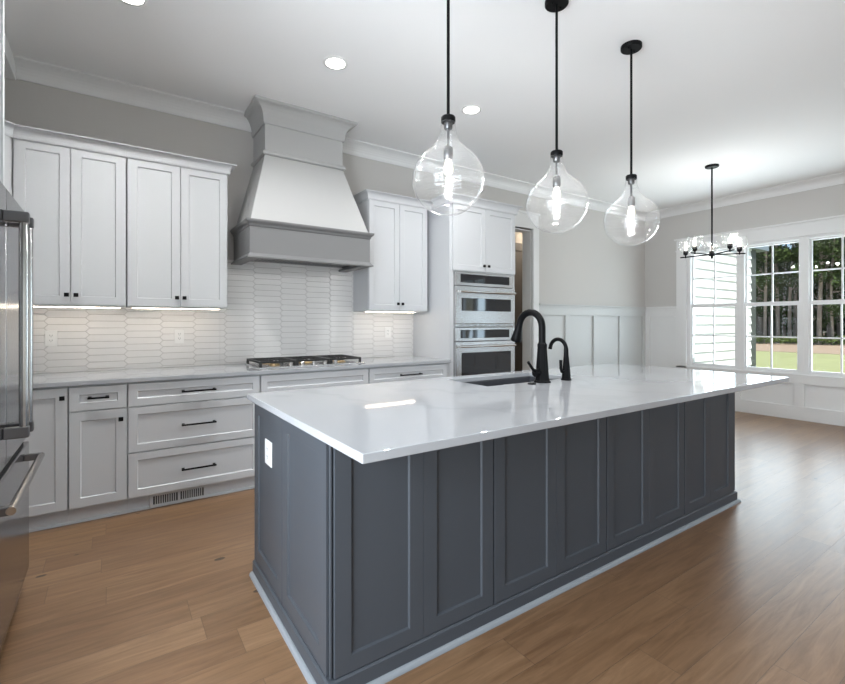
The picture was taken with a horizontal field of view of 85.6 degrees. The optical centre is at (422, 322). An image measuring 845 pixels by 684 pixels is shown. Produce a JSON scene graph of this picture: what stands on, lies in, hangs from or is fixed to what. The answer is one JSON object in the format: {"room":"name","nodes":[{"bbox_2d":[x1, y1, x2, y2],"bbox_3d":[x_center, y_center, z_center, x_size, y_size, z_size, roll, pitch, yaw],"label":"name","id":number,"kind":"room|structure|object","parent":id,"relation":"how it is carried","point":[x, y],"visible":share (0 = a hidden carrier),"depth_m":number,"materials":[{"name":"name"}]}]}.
{"room":"kitchen","nodes":[
{"label":"kitchen","id":0,"kind":"room"},
{"bbox_2d":[4,78,644,373],"bbox_3d":[0.161,-0.285,5.403,8.990,3.130,0.150,0,0,-34],"label":"wall","id":1,"kind":"structure","parent":0,"point":[581,265],"depth_m":4.97,"materials":[{"name":"grey paint"}]},
{"bbox_2d":[4,119,14,195],"bbox_3d":[-2.894,-0.700,2.815,0.624,1.160,0.688,0,0,-34],"label":"upper cabinet","id":2,"kind":"object","parent":1,"relation":"attached to","point":[8,126],"visible":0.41,"depth_m":2.93,"materials":[{"name":"grey paint"}]},
{"bbox_2d":[4,31,15,79],"bbox_3d":[-2.243,-1.785,1.799,0.558,0.130,3.100,0,0,-34],"label":"trim","id":3,"kind":"structure","parent":1,"relation":"attached to","point":[9,64],"depth_m":3.06,"materials":[{"name":"white paint"}]},
{"bbox_2d":[13,124,125,307],"bbox_3d":[-2.492,-0.700,3.260,0.620,1.160,0.406,0,0,-34],"label":"upper cabinet","id":4,"kind":"object","parent":1,"relation":"attached to","point":[73,187],"visible":0.91,"depth_m":3.15,"materials":[{"name":"grey paint"}]},
{"bbox_2d":[33,306,121,307],"bbox_3d":[-2.495,-0.116,3.273,0.560,0.008,0.040,0,0,-34],"label":"strip light","id":5,"kind":"object","parent":4,"relation":"attached to","point":[33,306],"visible":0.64,"depth_m":3.28,"materials":[{"name":"white plastic"}]},
{"bbox_2d":[13,54,251,131],"bbox_3d":[-2.177,-1.791,3.647,1.632,0.118,0.120,0,0,-34],"label":"crown molding","id":6,"kind":"structure","parent":1,"relation":"attached to","point":[27,69],"depth_m":3.56,"materials":[{"name":"white paint"}]},
{"bbox_2d":[126,145,236,308],"bbox_3d":[-1.925,-0.700,3.646,0.750,1.160,0.406,0,0,-34],"label":"upper cabinet","id":7,"kind":"object","parent":1,"relation":"attached to","point":[176,204],"visible":1,"depth_m":3.50,"materials":[{"name":"grey paint"}]},
{"bbox_2d":[131,307,218,309],"bbox_3d":[-1.954,-0.116,3.642,0.630,0.008,0.040,0,0,-34],"label":"strip light","id":8,"kind":"object","parent":7,"relation":"attached to","point":[131,307],"visible":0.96,"depth_m":3.60,"materials":[{"name":"white plastic"}]},
{"bbox_2d":[141,308,218,309],"bbox_3d":[-1.954,-0.113,3.642,0.610,0.002,0.014,0,0,-34],"label":"diffuser","id":9,"kind":"object","parent":8,"relation":"attached to","point":[141,308],"depth_m":3.64,"materials":[{"name":"white plastic"}]},
{"bbox_2d":[33,260,412,373],"bbox_3d":[-1.723,-0.097,4.022,3.917,0.926,0.010,0,0,-34],"label":"tile backsplash","id":10,"kind":"structure","parent":1,"relation":"attached to","point":[273,309],"depth_m":4.08,"materials":[{"name":"grey tile"}]},
{"bbox_2d":[45,330,56,345],"bbox_3d":[-2.717,0.112,3.335,0.072,0.116,0.010,0,0,-34],"label":"outlet","id":11,"kind":"object","parent":10,"relation":"attached to","point":[50,335],"visible":1,"depth_m":3.33,"materials":[{"name":"white plastic"}]},
{"bbox_2d":[48,334,53,342],"bbox_3d":[-2.715,0.112,3.333,0.034,0.068,0.003,0,0,-34],"label":"receptacle","id":12,"kind":"object","parent":11,"relation":"attached to","point":[50,336],"depth_m":3.33,"materials":[{"name":"white plastic"}]},
{"bbox_2d":[174,329,183,342],"bbox_3d":[-2.028,0.112,3.804,0.072,0.116,0.010,0,0,-34],"label":"outlet","id":13,"kind":"object","parent":10,"relation":"attached to","point":[178,333],"visible":1,"depth_m":3.80,"materials":[{"name":"white plastic"}]},
{"bbox_2d":[177,332,181,340],"bbox_3d":[-2.027,0.112,3.802,0.034,0.068,0.003,0,0,-34],"label":"receptacle","id":14,"kind":"object","parent":13,"relation":"attached to","point":[179,334],"depth_m":3.80,"materials":[{"name":"white plastic"}]},
{"bbox_2d":[385,327,390,337],"bbox_3d":[-0.374,0.102,4.930,0.072,0.116,0.010,0,0,-34],"label":"outlet","id":15,"kind":"object","parent":10,"relation":"attached to","point":[387,329],"visible":1,"depth_m":4.93,"materials":[{"name":"white plastic"}]},
{"bbox_2d":[230,95,373,271],"bbox_3d":[-1.073,-1.183,4.106,1.120,1.333,0.605,0,0,-34],"label":"range hood","id":16,"kind":"object","parent":1,"relation":"attached to","point":[299,206],"visible":0.97,"depth_m":3.94,"materials":[{"name":"grey paint"}]},
{"bbox_2d":[353,189,432,311],"bbox_3d":[-0.323,-0.700,4.737,0.795,1.160,0.406,0,0,-34],"label":"upper cabinet","id":17,"kind":"object","parent":1,"relation":"attached to","point":[397,280],"visible":0.89,"depth_m":4.59,"materials":[{"name":"grey paint"}]},
{"bbox_2d":[364,311,414,312],"bbox_3d":[-0.326,-0.116,4.751,0.610,0.008,0.040,0,0,-34],"label":"strip light","id":18,"kind":"object","parent":17,"relation":"attached to","point":[364,311],"visible":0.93,"depth_m":4.68,"materials":[{"name":"white plastic"}]},
{"bbox_2d":[515,210,539,370],"bbox_3d":[1.092,-0.107,6.012,1.143,2.775,0.192,0,0,-34],"label":"door frame","id":19,"kind":"structure","parent":1,"relation":"attached to","point":[522,220],"depth_m":6.22,"materials":[{"name":"white paint"}]},
{"bbox_2d":[539,303,645,368],"bbox_3d":[2.703,0.506,7.010,2.680,1.547,0.055,0,0,-34],"label":"wainscot","id":20,"kind":"structure","parent":1,"relation":"attached to","point":[593,334],"depth_m":6.97,"materials":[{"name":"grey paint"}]},
{"bbox_2d":[0,411,844,683],"bbox_3d":[2.723,1.340,1.643,8.990,0.120,9.250,0,0,-34],"label":"floor","id":21,"kind":"structure","parent":0,"point":[753,592],"depth_m":2.08,"materials":[{"name":"brown wood"}]},
{"bbox_2d":[0,0,3,184],"bbox_3d":[-1.955,-0.220,1.508,0.702,2.999,1.255,0,0,-34],"label":"tall cabinet","id":22,"kind":"object","parent":21,"relation":"on","point":[1,1],"visible":0.17,"depth_m":2.18,"materials":[{"name":"grey paint"}]},
{"bbox_2d":[0,181,44,649],"bbox_3d":[-1.883,0.380,1.555,0.839,1.800,1.170,0,0,-34],"label":"refrigerator","id":23,"kind":"object","parent":21,"relation":"on","point":[16,225],"visible":1,"depth_m":1.79,"materials":[{"name":"silver metal"}]},
{"bbox_2d":[23,386,68,532],"bbox_3d":[-2.586,0.839,3.008,0.432,0.883,0.712,0,0,-34],"label":"base cabinet","id":24,"kind":"object","parent":21,"relation":"on","point":[49,487],"visible":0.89,"depth_m":2.82,"materials":[{"name":"grey paint"}]},
{"bbox_2d":[69,383,126,524],"bbox_3d":[-2.275,0.839,3.215,0.312,0.883,0.721,0,0,-34],"label":"base cabinet","id":25,"kind":"object","parent":21,"relation":"on","point":[97,413],"visible":1,"depth_m":2.95,"materials":[{"name":"grey paint"}]},
{"bbox_2d":[127,375,259,512],"bbox_3d":[-1.790,0.839,3.545,0.859,0.883,0.721,0,0,-34],"label":"base cabinet","id":26,"kind":"object","parent":21,"relation":"on","point":[182,433],"visible":0.91,"depth_m":3.24,"materials":[{"name":"grey paint"}]},
{"bbox_2d":[150,484,206,507],"bbox_3d":[-1.732,1.228,3.245,0.360,0.092,0.022,0,0,-34],"label":"floor register","id":27,"kind":"object","parent":26,"relation":"in","point":[197,492],"visible":0.95,"depth_m":3.24,"materials":[{"name":"grey paint"}]},
{"bbox_2d":[260,368,367,392],"bbox_3d":[-1.049,0.839,4.055,0.938,0.883,0.712,0,0,-34],"label":"base cabinet","id":28,"kind":"object","parent":21,"relation":"on","point":[343,377],"visible":0.14,"depth_m":3.76,"materials":[{"name":"grey paint"}]},
{"bbox_2d":[368,363,448,383],"bbox_3d":[-0.281,0.839,4.573,0.914,0.883,0.721,0,0,-34],"label":"base cabinet","id":29,"kind":"object","parent":21,"relation":"on","point":[424,371],"visible":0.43,"depth_m":4.27,"materials":[{"name":"grey paint"}]},
{"bbox_2d":[33,356,450,388],"bbox_3d":[-1.528,0.381,3.736,3.918,0.030,0.702,0,0,-34],"label":"countertop","id":30,"kind":"structure","parent":29,"relation":"on","point":[62,379],"depth_m":3.39,"materials":[{"name":"white stone"}]},
{"bbox_2d":[245,354,364,368],"bbox_3d":[-1.049,0.340,4.107,0.940,0.052,0.500,0,0,-34],"label":"gas cooktop","id":31,"kind":"object","parent":30,"relation":"in","point":[318,360],"visible":1,"depth_m":4.01,"materials":[{"name":"silver metal"}]},
{"bbox_2d":[413,192,522,376],"bbox_3d":[0.483,-0.005,5.078,1.035,2.570,0.746,0,0,-34],"label":"tall cabinet","id":32,"kind":"object","parent":21,"relation":"on","point":[480,239],"visible":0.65,"depth_m":4.77,"materials":[{"name":"grey paint"}]},
{"bbox_2d":[454,271,515,326],"bbox_3d":[0.543,-0.243,5.012,0.826,0.560,0.586,0,0,-34],"label":"wall oven","id":33,"kind":"object","parent":32,"relation":"in","point":[480,299],"visible":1,"depth_m":4.79,"materials":[{"name":"silver metal"}]},
{"bbox_2d":[454,327,515,375],"bbox_3d":[0.543,0.394,5.012,0.826,0.692,0.586,0,0,-34],"label":"wall oven","id":34,"kind":"object","parent":32,"relation":"in","point":[477,350],"visible":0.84,"depth_m":4.79,"materials":[{"name":"silver metal"}]},
{"bbox_2d":[249,377,740,683],"bbox_3d":[0.690,0.839,2.803,3.146,0.883,1.031,0,0,-34],"label":"kitchen island","id":35,"kind":"object","parent":21,"relation":"on","point":[369,573],"visible":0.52,"depth_m":1.92,"materials":[{"name":"grey paint"}]},
{"bbox_2d":[265,438,271,467],"bbox_3d":[-0.722,0.608,2.134,0.010,0.116,0.105,0,0,-34],"label":"outlet","id":36,"kind":"object","parent":35,"relation":"attached to","point":[268,445],"visible":1,"depth_m":2.12,"materials":[{"name":"white plastic"}]},
{"bbox_2d":[266,445,268,460],"bbox_3d":[-0.724,0.608,2.132,0.003,0.068,0.034,0,0,-34],"label":"receptacle","id":37,"kind":"object","parent":36,"relation":"attached to","point":[267,446],"depth_m":2.13,"materials":[{"name":"white plastic"}]},
{"bbox_2d":[247,363,788,463],"bbox_3d":[0.782,0.381,2.715,3.194,0.030,1.313,0,0,-34],"label":"island countertop","id":38,"kind":"structure","parent":35,"relation":"on","point":[373,422],"depth_m":2.10,"materials":[{"name":"white stone"}]},
{"bbox_2d":[464,376,553,385],"bbox_3d":[0.587,0.508,3.010,0.794,0.224,0.409,0,0,-34],"label":"sink","id":39,"kind":"object","parent":38,"relation":"in","point":[496,382],"visible":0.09,"depth_m":3.24,"materials":[{"name":"grey metal"}]},
{"bbox_2d":[511,309,550,382],"bbox_3d":[0.649,0.138,2.884,0.181,0.455,0.306,0,0,-34],"label":"kitchen faucet","id":40,"kind":"object","parent":38,"relation":"on","point":[541,373],"visible":1,"depth_m":2.80,"materials":[{"name":"black metal"}]},
{"bbox_2d":[548,337,571,380],"bbox_3d":[0.878,0.230,2.965,0.093,0.272,0.175,0,0,-34],"label":"filter faucet","id":41,"kind":"object","parent":38,"relation":"on","point":[565,370],"visible":1,"depth_m":2.91,"materials":[{"name":"black metal"}]},
{"bbox_2d":[4,0,844,211],"bbox_3d":[2.723,-1.910,1.643,8.990,0.120,9.250,0,0,-34],"label":"ceiling","id":42,"kind":"structure","parent":0,"point":[753,89],"depth_m":3.37,"materials":[{"name":"white paint"}]},
{"bbox_2d":[120,0,147,6],"bbox_3d":[-1.652,-1.846,2.577,0.176,0.006,0.176,0,0,-34],"label":"recessed light","id":43,"kind":"object","parent":42,"relation":"in","point":[136,3],"visible":1,"depth_m":2.63,"materials":[{"name":"white paint"}]},
{"bbox_2d":[323,56,347,69],"bbox_3d":[-0.619,-1.846,3.245,0.176,0.006,0.176,0,0,-34],"label":"recessed light","id":44,"kind":"object","parent":42,"relation":"in","point":[331,62],"visible":1,"depth_m":3.24,"materials":[{"name":"white paint"}]},
{"bbox_2d":[412,0,484,215],"bbox_3d":[0.122,-1.182,2.176,0.345,1.334,0.344,0,0,-34],"label":"pendant light","id":45,"kind":"object","parent":42,"relation":"hanging from","point":[448,119],"visible":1,"depth_m":2.17,"materials":[{"name":"clear glass"}]},
{"bbox_2d":[444,121,452,160],"bbox_3d":[0.123,-0.869,2.177,0.045,0.182,0.044,0,0,-34],"label":"socket","id":46,"kind":"object","parent":45,"relation":"attached to","point":[448,149],"depth_m":2.16,"materials":[{"name":"silver metal"}]},
{"bbox_2d":[461,105,481,114],"bbox_3d":[0.423,-1.846,3.954,0.176,0.006,0.176,0,0,-34],"label":"recessed light","id":47,"kind":"object","parent":42,"relation":"in","point":[469,109],"visible":1,"depth_m":3.94,"materials":[{"name":"white paint"}]},
{"bbox_2d":[526,0,588,233],"bbox_3d":[0.770,-1.182,2.618,0.344,1.334,0.344,0,0,-34],"label":"pendant light","id":48,"kind":"object","parent":42,"relation":"hanging from","point":[554,6],"visible":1,"depth_m":2.61,"materials":[{"name":"clear glass"}]},
{"bbox_2d":[553,155,560,187],"bbox_3d":[0.770,-0.869,2.618,0.045,0.182,0.044,0,0,-34],"label":"socket","id":49,"kind":"object","parent":48,"relation":"attached to","point":[556,158],"depth_m":2.60,"materials":[{"name":"silver metal"}]},
{"bbox_2d":[603,40,660,245],"bbox_3d":[1.394,-1.182,3.042,0.346,1.334,0.345,0,0,-34],"label":"pendant light","id":50,"kind":"object","parent":42,"relation":"hanging from","point":[630,47],"visible":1,"depth_m":3.04,"materials":[{"name":"clear glass"}]},
{"bbox_2d":[628,179,634,206],"bbox_3d":[1.392,-0.869,3.042,0.045,0.182,0.044,0,0,-34],"label":"socket","id":51,"kind":"object","parent":50,"relation":"attached to","point":[631,199],"depth_m":3.03,"materials":[{"name":"silver metal"}]},
{"bbox_2d":[678,164,747,258],"bbox_3d":[3.385,-1.302,5.371,0.701,1.094,0.691,0,0,-34],"label":"chandelier","id":52,"kind":"object","parent":42,"relation":"hanging from","point":[710,166],"visible":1,"depth_m":5.35,"materials":[{"name":"black metal"}]},
{"bbox_2d":[515,232,521,242],"bbox_3d":[1.554,-0.170,6.866,3.700,3.100,0.700,0,0,-34],"label":"wall","id":53,"kind":"structure","parent":0,"point":[518,236],"depth_m":7.13,"materials":[{"name":"beige paint"}]},
{"bbox_2d":[514,243,521,370],"bbox_3d":[1.454,0.010,7.058,1.150,2.500,0.020,0,0,-34],"label":"door","id":54,"kind":"structure","parent":53,"relation":"in","point":[518,246],"depth_m":7.08,"materials":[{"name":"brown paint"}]},
{"bbox_2d":[645,184,844,306],"bbox_3d":[6.362,-0.285,4.152,0.150,3.130,8.900,0,0,-34],"label":"wall","id":55,"kind":"structure","parent":0,"point":[660,254],"depth_m":6.90,"materials":[{"name":"grey paint"}]},
{"bbox_2d":[343,137,844,221],"bbox_3d":[3.924,-1.791,2.491,5.750,0.118,8.900,0,0,-34],"label":"crown molding","id":56,"kind":"structure","parent":55,"relation":"attached to","point":[353,147],"depth_m":5.97,"materials":[{"name":"white paint"}]},
{"bbox_2d":[687,244,739,369],"bbox_3d":[4.446,-0.225,6.942,0.134,1.830,0.735,0,0,-34],"label":"window","id":57,"kind":"structure","parent":55,"relation":"in","point":[691,305],"depth_m":6.95,"materials":[{"name":"white paint"}]},
{"bbox_2d":[645,306,844,411],"bbox_3d":[6.279,0.506,4.091,0.055,1.547,8.894,0,0,-34],"label":"wainscot","id":58,"kind":"structure","parent":55,"relation":"attached to","point":[660,322],"depth_m":6.40,"materials":[{"name":"white paint"}]},
{"bbox_2d":[674,214,844,379],"bbox_3d":[4.841,-0.318,6.322,0.180,2.045,2.570,0,0,-34],"label":"window","id":59,"kind":"structure","parent":55,"relation":"in","point":[744,304],"depth_m":6.45,"materials":[{"name":"white paint"}]},
{"bbox_2d":[735,399,844,426],"bbox_3d":[6.292,1.190,4.085,0.028,0.180,8.868,0,0,-34],"label":"baseboard","id":60,"kind":"structure","parent":55,"relation":"attached to","point":[832,417],"depth_m":6.07,"materials":[{"name":"white paint"}]},
{"bbox_2d":[804,231,844,377],"bbox_3d":[5.274,-0.225,5.728,0.134,1.830,0.735,0,0,-34],"label":"window","id":61,"kind":"structure","parent":55,"relation":"in","point":[808,240],"depth_m":5.95,"materials":[{"name":"white paint"}]},
{"label":"outside","id":62,"kind":"structure","parent":0,"visible":0},
{"bbox_2d":[756,334,844,354],"bbox_3d":[44.865,1.820,48.707,61.000,0.120,90.000,0,0,-34],"label":"straw","id":63,"kind":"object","parent":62,"point":[826,348],"depth_m":32.76,"materials":[{"name":"brown plant"}]},
{"bbox_2d":[756,268,763,275],"bbox_3d":[27.632,-7.704,39.957,5.438,19.110,5.137,0,0,-45],"label":"pine tree","id":64,"kind":"object","parent":63,"relation":"on","point":[757,269],"visible":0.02,"depth_m":40.01,"materials":[{"name":"green plant"}]},
{"bbox_2d":[756,246,784,335],"bbox_3d":[34.679,-5.104,47.062,4.200,13.880,4.747,0,0,-43],"label":"pine tree","id":65,"kind":"object","parent":63,"relation":"on","point":[757,317],"visible":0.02,"depth_m":46.97,"materials":[{"name":"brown plant"}]},
{"bbox_2d":[756,249,789,341],"bbox_3d":[31.637,-6.308,42.299,4.380,16.296,4.638,0,0,-17],"label":"pine tree","id":66,"kind":"object","parent":63,"relation":"on","point":[759,265],"visible":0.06,"depth_m":42.64,"materials":[{"name":"green plant"}]},
{"bbox_2d":[756,245,798,342],"bbox_3d":[30.013,-5.997,39.795,4.744,15.680,5.362,0,0,-13],"label":"pine tree","id":67,"kind":"object","parent":63,"relation":"on","point":[764,282],"visible":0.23,"depth_m":39.71,"materials":[{"name":"green plant"}]},
{"bbox_2d":[756,245,798,342],"bbox_3d":[31.231,-6.000,39.513,4.214,15.677,4.461,0,0,-37],"label":"pine tree","id":68,"kind":"object","parent":63,"relation":"on","point":[796,259],"visible":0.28,"depth_m":39.85,"materials":[{"name":"green plant"}]},
{"bbox_2d":[756,242,798,335],"bbox_3d":[32.330,-5.372,42.232,5.593,14.429,5.314,0,0,17],"label":"pine tree","id":69,"kind":"object","parent":63,"relation":"on","point":[784,312],"visible":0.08,"depth_m":42.06,"materials":[{"name":"green plant"}]},
{"bbox_2d":[764,263,793,335],"bbox_3d":[36.278,-6.089,47.148,4.262,15.856,4.512,0,0,-23],"label":"pine tree","id":70,"kind":"object","parent":63,"relation":"on","point":[764,263],"visible":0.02,"depth_m":47.55,"materials":[{"name":"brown plant"}]},
{"bbox_2d":[767,243,815,339],"bbox_3d":[36.697,-6.203,46.168,4.870,16.095,5.505,0,0,-32],"label":"pine tree","id":71,"kind":"object","parent":63,"relation":"on","point":[784,297],"visible":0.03,"depth_m":46.10,"materials":[{"name":"green plant"}]},
{"bbox_2d":[757,243,831,342],"bbox_3d":[31.977,-6.117,39.638,5.445,15.921,4.817,0,0,31],"label":"pine tree","id":72,"kind":"object","parent":63,"relation":"on","point":[777,280],"visible":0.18,"depth_m":39.50,"materials":[{"name":"green plant"}]},
{"bbox_2d":[770,242,825,336],"bbox_3d":[34.306,-6.148,42.209,4.294,15.975,4.546,0,0,-8],"label":"pine tree","id":73,"kind":"object","parent":63,"relation":"on","point":[795,287],"visible":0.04,"depth_m":41.64,"materials":[{"name":"green plant"}]},
{"bbox_2d":[756,244,844,339],"bbox_3d":[45.830,-4.760,47.570,31.440,15.433,11.004,0,0,44],"label":"forest","id":74,"kind":"object","parent":63,"relation":"on","point":[786,310],"visible":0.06,"depth_m":49.97,"materials":[{"name":"plant"}]},
{"bbox_2d":[756,334,844,344],"bbox_3d":[33.569,1.385,34.259,18.701,1.206,3.655,0,0,45],"label":"undergrowth","id":75,"kind":"object","parent":63,"relation":"on","point":[759,339],"visible":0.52,"depth_m":36.91,"materials":[{"name":"green plant"}]},
{"bbox_2d":[787,246,838,321],"bbox_3d":[38.524,-4.964,44.290,5.274,13.606,5.011,0,0,32],"label":"pine tree","id":76,"kind":"object","parent":63,"relation":"on","point":[794,246],"visible":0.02,"depth_m":44.56,"materials":[{"name":"green plant"}]},
{"bbox_2d":[782,239,844,339],"bbox_3d":[35.337,-5.678,41.340,5.143,15.037,4.550,0,0,2],"label":"pine tree","id":77,"kind":"object","parent":63,"relation":"on","point":[815,286],"visible":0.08,"depth_m":40.90,"materials":[{"name":"green plant"}]},
{"bbox_2d":[789,238,840,344],"bbox_3d":[31.700,-6.483,36.938,4.738,16.650,4.476,0,0,-35],"label":"pine tree","id":78,"kind":"object","parent":63,"relation":"on","point":[819,246],"visible":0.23,"depth_m":36.86,"materials":[{"name":"green plant"}]},
{"bbox_2d":[792,238,844,344],"bbox_3d":[32.705,-4.961,36.445,5.009,13.600,5.272,0,0,42],"label":"pine tree","id":79,"kind":"object","parent":63,"relation":"on","point":[837,272],"visible":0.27,"depth_m":36.22,"materials":[{"name":"green plant"}]},
{"bbox_2d":[813,239,844,340],"bbox_3d":[36.965,-6.083,40.224,5.422,15.854,4.797,0,0,-30],"label":"pine tree","id":80,"kind":"object","parent":63,"relation":"on","point":[830,258],"visible":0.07,"depth_m":40.25,"materials":[{"name":"green plant"}]},
{"bbox_2d":[818,238,844,341],"bbox_3d":[36.823,-7.996,40.770,5.606,19.699,5.295,0,0,-42],"label":"pine tree","id":81,"kind":"object","parent":63,"relation":"on","point":[827,265],"visible":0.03,"depth_m":40.49,"materials":[{"name":"green plant"}]},
{"bbox_2d":[824,237,844,295],"bbox_3d":[34.130,-6.920,36.188,4.712,17.529,4.989,0,0,22],"label":"pine tree","id":82,"kind":"object","parent":63,"relation":"on","point":[839,244],"visible":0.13,"depth_m":36.61,"materials":[{"name":"green plant"}]},
{"bbox_2d":[835,289,844,340],"bbox_3d":[40.411,-5.793,44.058,4.102,15.259,4.342,0,0,34],"label":"pine tree","id":83,"kind":"object","parent":63,"relation":"on","point":[835,289],"visible":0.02,"depth_m":43.75,"materials":[{"name":"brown plant"}]},
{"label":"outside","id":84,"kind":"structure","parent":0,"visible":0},
{"bbox_2d":[756,351,844,372],"bbox_3d":[16.094,1.830,13.382,26.330,0.100,64.000,0,0,-34],"label":"lawn","id":85,"kind":"structure","parent":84,"point":[781,360],"depth_m":21.09,"materials":[{"name":"green plant"}]},
{"bbox_2d":[695,248,751,366],"bbox_3d":[4.500,0.096,9.461,2.750,3.368,3.028,0,0,-34],"label":"wall","id":86,"kind":"structure","parent":85,"relation":"on","point":[725,264],"depth_m":8.19,"materials":[{"name":"white"}]},
{"bbox_2d":[751,249,755,366],"bbox_3d":[6.498,0.130,9.202,0.259,3.300,0.305,0,0,-34],"label":"board","id":87,"kind":"object","parent":86,"relation":"attached to","point":[753,252],"visible":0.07,"depth_m":9.08,"materials":[{"name":"grey wood"}]},
{"bbox_2d":[750,246,768,252],"bbox_3d":[4.724,-1.520,9.691,3.380,0.120,3.300,0,0,-34],"label":"soffit","id":88,"kind":"structure","parent":86,"relation":"attached to","point":[764,248],"depth_m":9.18,"materials":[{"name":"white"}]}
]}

